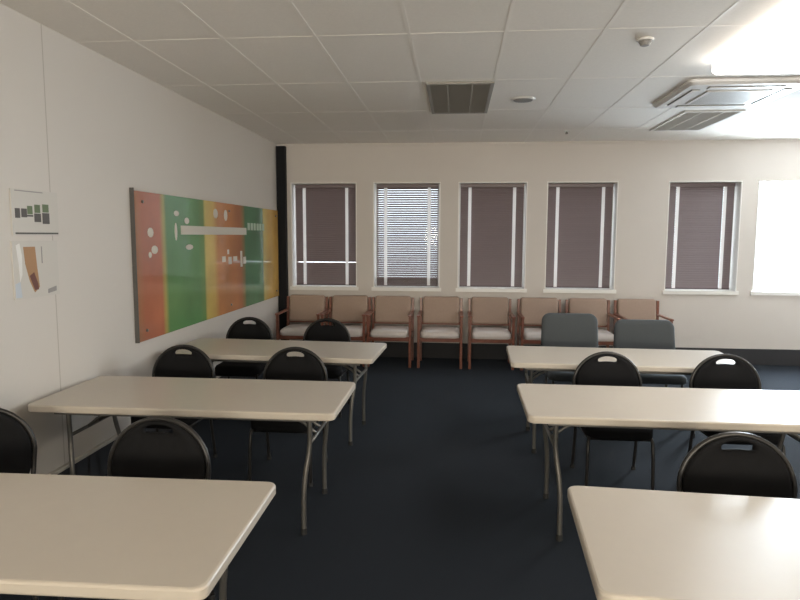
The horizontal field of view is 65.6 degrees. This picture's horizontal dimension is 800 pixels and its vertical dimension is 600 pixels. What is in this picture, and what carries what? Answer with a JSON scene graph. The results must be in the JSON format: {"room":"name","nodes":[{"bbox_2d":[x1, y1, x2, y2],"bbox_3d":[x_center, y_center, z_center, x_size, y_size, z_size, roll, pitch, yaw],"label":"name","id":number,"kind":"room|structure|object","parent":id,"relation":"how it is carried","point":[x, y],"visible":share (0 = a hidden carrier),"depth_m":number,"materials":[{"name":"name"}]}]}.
{"room":"classroom","nodes":[
{"label":"classroom","id":0,"kind":"room"},
{"bbox_2d":[0,3,278,473],"bbox_3d":[-2.352,-0.068,2.779,0.200,2.960,12.698,1,6,5],"label":"wall","id":1,"kind":"structure","parent":0,"point":[77,124],"depth_m":4.21,"materials":[{"name":"paint"}]},
{"bbox_2d":[9,188,58,235],"bbox_3d":[-2.160,-0.515,3.681,0.010,0.265,0.410,1,6,5],"label":"notice","id":2,"kind":"object","parent":1,"relation":"attached to","point":[33,213],"visible":1,"depth_m":3.66,"materials":[{"name":"grey paper"}]},
{"bbox_2d":[10,240,59,299],"bbox_3d":[-2.163,-0.185,3.695,0.010,0.335,0.400,1,6,5],"label":"notice","id":3,"kind":"object","parent":1,"relation":"attached to","point":[35,272],"visible":1,"depth_m":3.67,"materials":[{"name":"grey paper"}]},
{"bbox_2d":[23,247,39,291],"bbox_3d":[-2.164,-0.178,3.648,0.002,0.270,0.125,1,6,5],"label":"picture","id":4,"kind":"object","parent":3,"relation":"attached to","point":[31,255],"depth_m":3.64,"materials":[{"name":"brown"}]},
{"bbox_2d":[57,376,247,475],"bbox_3d":[-2.253,1.304,2.862,0.018,0.215,12.198,1,6,5],"label":"baseboard","id":5,"kind":"structure","parent":1,"relation":"attached to","point":[95,464],"depth_m":4.33,"materials":[{"name":"grey"}]},
{"bbox_2d":[48,339,280,474],"bbox_3d":[-2.249,1.187,2.824,0.030,0.024,12.148,1,6,5],"label":"trim","id":6,"kind":"structure","parent":1,"relation":"attached to","point":[60,469],"depth_m":4.19,"materials":[{"name":"beige"}]},
{"bbox_2d":[129,187,278,342],"bbox_3d":[-1.874,-0.458,6.710,0.042,1.203,3.868,1,6,5],"label":"wall board","id":7,"kind":"object","parent":1,"relation":"attached to","point":[194,261],"visible":1,"depth_m":5.88,"materials":[{"name":"multicoloured"}]},
{"bbox_2d":[147,228,153,236],"bbox_3d":[-2.015,-0.545,5.012,0.002,0.076,0.100,1,6,5],"label":"decal","id":8,"kind":"object","parent":7,"relation":"attached to","point":[150,231],"depth_m":5.01,"materials":[{"name":"beige"}]},
{"bbox_2d":[151,246,157,253],"bbox_3d":[-2.010,-0.412,5.086,0.002,0.067,0.110,1,6,5],"label":"decal","id":9,"kind":"object","parent":7,"relation":"attached to","point":[154,249],"depth_m":5.08,"materials":[{"name":"beige paper"}]},
{"bbox_2d":[175,223,176,239],"bbox_3d":[-1.973,-0.602,5.467,0.002,0.152,0.050,1,6,5],"label":"decal","id":10,"kind":"object","parent":7,"relation":"attached to","point":[175,223],"depth_m":5.47,"materials":[{"name":"beige paper"}]},
{"bbox_2d":[186,244,192,249],"bbox_3d":[-1.950,-0.490,5.748,0.002,0.048,0.160,1,6,5],"label":"decal","id":11,"kind":"object","parent":7,"relation":"attached to","point":[188,246],"depth_m":5.75,"materials":[{"name":"beige"}]},
{"bbox_2d":[213,209,217,217],"bbox_3d":[-1.890,-0.885,6.358,0.002,0.095,0.120,1,6,5],"label":"decal","id":12,"kind":"object","parent":7,"relation":"attached to","point":[215,211],"depth_m":6.36,"materials":[{"name":"beige"}]},
{"bbox_2d":[0,0,799,143],"bbox_3d":[1.707,-1.546,2.258,8.341,0.122,12.698,1,6,5],"label":"ceiling","id":13,"kind":"structure","parent":0,"point":[282,71],"depth_m":4.43,"materials":[{"name":"tile"}]},
{"bbox_2d":[426,81,494,113],"bbox_3d":[0.549,-1.841,5.705,0.560,0.016,1.260,1,6,5],"label":"ceiling vent","id":14,"kind":"object","parent":13,"relation":"in","point":[444,97],"visible":1,"depth_m":5.58,"materials":[{"name":"grey metal"}]},
{"bbox_2d":[511,96,535,102],"bbox_3d":[1.131,-1.839,5.703,0.227,0.016,0.227,1,6,5],"label":"ceiling speaker","id":15,"kind":"object","parent":13,"relation":"attached to","point":[522,99],"visible":1,"depth_m":5.65,"materials":[{"name":"white plastic"}]},
{"bbox_2d":[636,36,653,46],"bbox_3d":[1.563,-1.643,3.960,0.109,0.042,0.109,1,6,5],"label":"smoke detector","id":16,"kind":"object","parent":13,"relation":"attached to","point":[643,41],"visible":1,"depth_m":3.93,"materials":[{"name":"white plastic"}]},
{"bbox_2d":[649,110,745,130],"bbox_3d":[3.188,-1.940,6.747,0.580,0.016,1.150,1,6,5],"label":"ceiling vent","id":17,"kind":"object","parent":13,"relation":"in","point":[695,120],"visible":1,"depth_m":6.65,"materials":[{"name":"white plastic"}]},
{"bbox_2d":[653,77,799,107],"bbox_3d":[2.845,-1.783,5.402,0.980,0.054,0.980,1,6,5],"label":"air conditioner","id":18,"kind":"object","parent":13,"relation":"attached to","point":[726,92],"visible":1,"depth_m":5.22,"materials":[{"name":"white plastic"}]},
{"bbox_2d":[668,90,699,105],"bbox_3d":[2.482,-1.765,5.437,0.060,0.004,0.590,1,6,5],"label":"outlet","id":19,"kind":"object","parent":18,"relation":"attached to","point":[687,94],"depth_m":5.39,"materials":[{"name":"white plastic"}]},
{"bbox_2d":[676,105,743,107],"bbox_3d":[2.878,-1.798,5.766,0.590,0.004,0.060,1,6,5],"label":"outlet","id":20,"kind":"object","parent":18,"relation":"attached to","point":[677,106],"depth_m":5.76,"materials":[{"name":"white plastic"}]},
{"bbox_2d":[685,90,772,104],"bbox_3d":[2.845,-1.763,5.404,0.520,0.011,0.520,1,6,5],"label":"grille","id":21,"kind":"object","parent":18,"relation":"attached to","point":[707,96],"depth_m":5.37,"materials":[{"name":"grey"}]},
{"bbox_2d":[706,85,787,89],"bbox_3d":[2.812,-1.726,5.037,0.600,0.010,0.070,1,6,5],"label":"outlet","id":22,"kind":"object","parent":18,"relation":"attached to","point":[724,86],"depth_m":5.02,"materials":[{"name":"white plastic"}]},
{"bbox_2d":[751,88,793,104],"bbox_3d":[3.214,-1.759,5.371,0.070,0.010,0.600,1,6,5],"label":"outlet","id":23,"kind":"object","parent":18,"relation":"attached to","point":[781,91],"depth_m":5.34,"materials":[{"name":"white plastic"}]},
{"bbox_2d":[712,4,799,74],"bbox_3d":[2.533,-1.542,3.295,0.800,0.100,2.280,1,6,5],"label":"ceiling light","id":24,"kind":"object","parent":13,"relation":"attached to","point":[775,49],"visible":1,"depth_m":3.94,"materials":[{"name":"white plastic"}]},
{"bbox_2d":[0,357,799,599],"bbox_3d":[1.696,1.516,2.576,8.341,0.120,12.698,1,6,5],"label":"floor","id":25,"kind":"structure","parent":0,"point":[439,494],"depth_m":4.24,"materials":[{"name":"blue carpet"}]},
{"bbox_2d":[0,408,37,599],"bbox_3d":[-1.937,0.973,2.845,0.494,0.879,0.506,-3,7,-30],"label":"chair","id":26,"kind":"object","parent":25,"relation":"on","point":[18,443],"visible":0.53,"depth_m":3.06,"materials":[{"name":"black plastic"}]},
{"bbox_2d":[58,416,215,599],"bbox_3d":[-1.125,0.994,2.666,0.494,0.879,0.506,1,6,5],"label":"chair","id":27,"kind":"object","parent":25,"relation":"on","point":[182,453],"visible":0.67,"depth_m":2.83,"materials":[{"name":"grey plastic"}]},
{"bbox_2d":[0,473,275,599],"bbox_3d":[-1.404,1.114,2.181,1.790,0.740,0.760,1,6,4],"label":"folding table","id":28,"kind":"object","parent":25,"relation":"on","point":[101,537],"visible":1,"depth_m":2.02,"materials":[{"name":"plastic"}]},
{"bbox_2d":[131,344,217,457],"bbox_3d":[-1.664,0.798,4.532,0.494,0.879,0.506,1,6,5],"label":"chair","id":29,"kind":"object","parent":25,"relation":"on","point":[197,364],"visible":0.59,"depth_m":4.69,"materials":[{"name":"grey plastic"}]},
{"bbox_2d":[28,376,354,535],"bbox_3d":[-1.217,0.939,3.873,1.790,0.740,0.760,1,6,5],"label":"folding table","id":30,"kind":"object","parent":25,"relation":"on","point":[103,397],"visible":0.87,"depth_m":3.68,"materials":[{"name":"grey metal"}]},
{"bbox_2d":[215,317,272,378],"bbox_3d":[-1.553,0.632,6.140,0.494,0.879,0.506,1,6,5],"label":"chair","id":31,"kind":"object","parent":25,"relation":"on","point":[260,330],"visible":0.65,"depth_m":6.29,"materials":[{"name":"grey plastic"}]},
{"bbox_2d":[161,338,386,445],"bbox_3d":[-1.054,0.779,5.414,1.790,0.740,0.760,1,6,8],"label":"folding table","id":32,"kind":"object","parent":25,"relation":"on","point":[345,354],"visible":0.62,"depth_m":5.24,"materials":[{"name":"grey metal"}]},
{"bbox_2d":[247,347,327,486],"bbox_3d":[-0.802,0.810,4.455,0.494,0.879,0.506,1,6,5],"label":"chair","id":33,"kind":"object","parent":25,"relation":"on","point":[280,366],"visible":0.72,"depth_m":4.61,"materials":[{"name":"grey plastic"}]},
{"bbox_2d":[275,295,327,339],"bbox_3d":[-1.316,0.395,8.424,0.596,0.880,0.614,1,6,5],"label":"wooden armchair","id":34,"kind":"object","parent":25,"relation":"on","point":[300,308],"visible":0.66,"depth_m":8.61,"materials":[{"name":"wood"}]},
{"bbox_2d":[303,318,350,417],"bbox_3d":[-0.756,0.642,6.069,0.494,0.879,0.506,1,6,5],"label":"chair","id":35,"kind":"object","parent":25,"relation":"on","point":[337,332],"visible":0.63,"depth_m":6.22,"materials":[{"name":"grey plastic"}]},
{"bbox_2d":[320,295,370,366],"bbox_3d":[-0.718,0.403,8.371,0.596,0.880,0.614,1,6,5],"label":"wooden armchair","id":36,"kind":"object","parent":25,"relation":"on","point":[342,308],"visible":0.51,"depth_m":8.56,"materials":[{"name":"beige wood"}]},
{"bbox_2d":[366,296,413,367],"bbox_3d":[-0.120,0.410,8.318,0.596,0.880,0.614,1,6,5],"label":"wooden armchair","id":37,"kind":"object","parent":25,"relation":"on","point":[385,309],"visible":0.97,"depth_m":8.50,"materials":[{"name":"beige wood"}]},
{"bbox_2d":[417,296,462,368],"bbox_3d":[0.537,0.419,8.259,0.596,0.880,0.614,1,6,5],"label":"wooden armchair","id":38,"kind":"object","parent":25,"relation":"on","point":[437,310],"visible":1,"depth_m":8.44,"materials":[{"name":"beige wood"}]},
{"bbox_2d":[467,297,515,369],"bbox_3d":[1.194,0.427,8.200,0.596,0.880,0.614,1,6,5],"label":"wooden armchair","id":39,"kind":"object","parent":25,"relation":"on","point":[492,311],"visible":0.98,"depth_m":8.38,"materials":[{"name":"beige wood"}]},
{"bbox_2d":[516,297,560,369],"bbox_3d":[1.851,0.436,8.141,0.596,0.880,0.614,1,6,5],"label":"wooden armchair","id":40,"kind":"object","parent":25,"relation":"on","point":[530,310],"visible":0.53,"depth_m":8.34,"materials":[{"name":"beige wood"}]},
{"bbox_2d":[541,313,597,383],"bbox_3d":[1.614,0.637,5.796,0.544,0.967,0.562,1,6,5],"label":"padded chair","id":41,"kind":"object","parent":25,"relation":"on","point":[557,329],"visible":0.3,"depth_m":5.96,"materials":[{"name":"grey fabric"}]},
{"bbox_2d":[565,298,620,347],"bbox_3d":[2.489,0.444,8.084,0.596,0.880,0.614,1,6,5],"label":"wooden armchair","id":42,"kind":"object","parent":25,"relation":"on","point":[599,307],"visible":0.49,"depth_m":8.28,"materials":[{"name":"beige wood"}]},
{"bbox_2d":[570,351,654,489],"bbox_3d":[1.479,0.833,4.311,0.494,0.879,0.506,1,6,5],"label":"chair","id":43,"kind":"object","parent":25,"relation":"on","point":[591,371],"visible":0.71,"depth_m":4.46,"materials":[{"name":"grey plastic"}]},
{"bbox_2d":[506,346,734,453],"bbox_3d":[1.786,0.824,5.080,1.790,0.740,0.760,1,6,7],"label":"folding table","id":44,"kind":"object","parent":25,"relation":"on","point":[538,359],"visible":0.46,"depth_m":4.95,"materials":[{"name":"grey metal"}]},
{"bbox_2d":[613,299,673,333],"bbox_3d":[3.121,0.452,8.028,0.596,0.880,0.614,1,6,5],"label":"wooden armchair","id":45,"kind":"object","parent":25,"relation":"on","point":[641,309],"visible":0.26,"depth_m":8.23,"materials":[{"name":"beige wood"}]},
{"bbox_2d":[613,319,686,387],"bbox_3d":[2.311,0.671,5.732,0.570,0.917,0.556,1,6,5],"label":"padded chair","id":46,"kind":"object","parent":25,"relation":"on","point":[628,333],"visible":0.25,"depth_m":5.89,"materials":[{"name":"grey fabric"}]},
{"bbox_2d":[517,384,799,541],"bbox_3d":[1.621,0.969,3.679,1.790,0.740,0.760,1,6,6],"label":"folding table","id":47,"kind":"object","parent":25,"relation":"on","point":[554,405],"visible":0.9,"depth_m":3.51,"materials":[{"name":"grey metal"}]},
{"bbox_2d":[567,486,799,599],"bbox_3d":[1.482,1.146,1.970,1.790,0.740,0.760,1,6,8],"label":"folding table","id":48,"kind":"object","parent":25,"relation":"on","point":[637,544],"visible":1,"depth_m":1.97,"materials":[{"name":"beige plastic"}]},
{"bbox_2d":[687,354,785,455],"bbox_3d":[2.296,0.843,4.238,0.494,0.879,0.506,1,6,5],"label":"chair","id":49,"kind":"object","parent":25,"relation":"on","point":[707,374],"visible":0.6,"depth_m":4.40,"materials":[{"name":"grey plastic"}]},
{"bbox_2d":[676,432,797,498],"bbox_3d":[1.417,1.024,2.469,0.494,0.879,0.506,1,6,5],"label":"chair","id":50,"kind":"object","parent":25,"relation":"on","point":[763,470],"visible":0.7,"depth_m":2.63,"materials":[{"name":"grey plastic"}]},
{"bbox_2d":[286,142,799,349],"bbox_3d":[2.259,-0.652,8.558,7.941,2.960,0.300,1,6,5],"label":"wall","id":51,"kind":"structure","parent":0,"point":[643,171],"depth_m":8.34,"materials":[{"name":"paint"}]},
{"bbox_2d":[276,146,288,339],"bbox_3d":[-1.648,-0.666,8.719,0.130,2.928,0.080,1,6,5],"label":"trim","id":52,"kind":"structure","parent":51,"relation":"attached to","point":[281,164],"depth_m":8.65,"materials":[{"name":"black paint"}]},
{"bbox_2d":[290,182,357,290],"bbox_3d":[-1.055,-0.896,8.793,0.970,1.495,0.280,1,6,5],"label":"window","id":53,"kind":"structure","parent":51,"relation":"in","point":[294,286],"depth_m":8.75,"materials":[{"name":"white"}]},
{"bbox_2d":[295,184,355,284],"bbox_3d":[-1.051,-0.922,8.834,0.865,1.424,0.059,1,6,5],"label":"blind","id":54,"kind":"object","parent":53,"relation":"attached to","point":[325,213],"visible":0.87,"depth_m":8.83,"materials":[{"name":"grey"}]},
{"bbox_2d":[371,182,440,290],"bbox_3d":[0.100,-0.882,8.690,0.970,1.495,0.280,1,6,5],"label":"window","id":55,"kind":"structure","parent":51,"relation":"in","point":[375,287],"depth_m":8.65,"materials":[{"name":"white"}]},
{"bbox_2d":[377,184,438,285],"bbox_3d":[0.104,-0.907,8.731,0.865,1.424,0.059,1,6,5],"label":"blind","id":56,"kind":"object","parent":55,"relation":"attached to","point":[429,279],"visible":1,"depth_m":8.72,"materials":[{"name":"grey"}]},
{"bbox_2d":[456,182,527,291],"bbox_3d":[1.265,-0.867,8.586,0.970,1.495,0.280,1,6,5],"label":"window","id":57,"kind":"structure","parent":51,"relation":"in","point":[458,289],"depth_m":8.54,"materials":[{"name":"white"}]},
{"bbox_2d":[459,184,523,286],"bbox_3d":[1.269,-0.892,8.627,0.865,1.424,0.059,1,6,5],"label":"blind","id":58,"kind":"object","parent":57,"relation":"attached to","point":[491,215],"visible":1,"depth_m":8.62,"materials":[{"name":"grey"}]},
{"bbox_2d":[277,139,799,145],"bbox_3d":[2.250,-2.092,8.248,7.941,0.030,0.020,1,6,5],"label":"trim","id":59,"kind":"structure","parent":51,"relation":"attached to","point":[754,140],"depth_m":8.26,"materials":[{"name":"paint"}]},
{"bbox_2d":[297,340,799,365],"bbox_3d":[2.319,0.731,8.535,7.781,0.215,0.018,1,6,5],"label":"baseboard","id":60,"kind":"structure","parent":51,"relation":"attached to","point":[785,357],"depth_m":8.62,"materials":[{"name":"grey"}]},
{"bbox_2d":[543,181,618,293],"bbox_3d":[2.451,-0.851,8.480,0.970,1.495,0.280,1,6,5],"label":"window","id":61,"kind":"structure","parent":51,"relation":"in","point":[610,289],"depth_m":8.42,"materials":[{"name":"white"}]},
{"bbox_2d":[545,183,613,287],"bbox_3d":[2.454,-0.877,8.521,0.865,1.424,0.059,1,6,5],"label":"blind","id":62,"kind":"object","parent":61,"relation":"attached to","point":[579,216],"visible":0.89,"depth_m":8.51,"materials":[{"name":"grey"}]},
{"bbox_2d":[662,181,742,294],"bbox_3d":[4.024,-0.831,8.339,0.970,1.495,0.280,1,6,5],"label":"window","id":63,"kind":"structure","parent":51,"relation":"in","point":[739,184],"depth_m":8.27,"materials":[{"name":"white"}]},
{"bbox_2d":[665,183,735,289],"bbox_3d":[4.028,-0.857,8.380,0.865,1.424,0.059,1,6,5],"label":"blind","id":64,"kind":"object","parent":63,"relation":"attached to","point":[697,217],"visible":0.89,"depth_m":8.37,"materials":[{"name":"grey"}]},
{"bbox_2d":[750,181,799,295],"bbox_3d":[5.150,-0.817,8.239,0.970,1.495,0.280,1,6,5],"label":"window","id":65,"kind":"structure","parent":51,"relation":"in","point":[788,292],"depth_m":8.21,"materials":[{"name":"white"}]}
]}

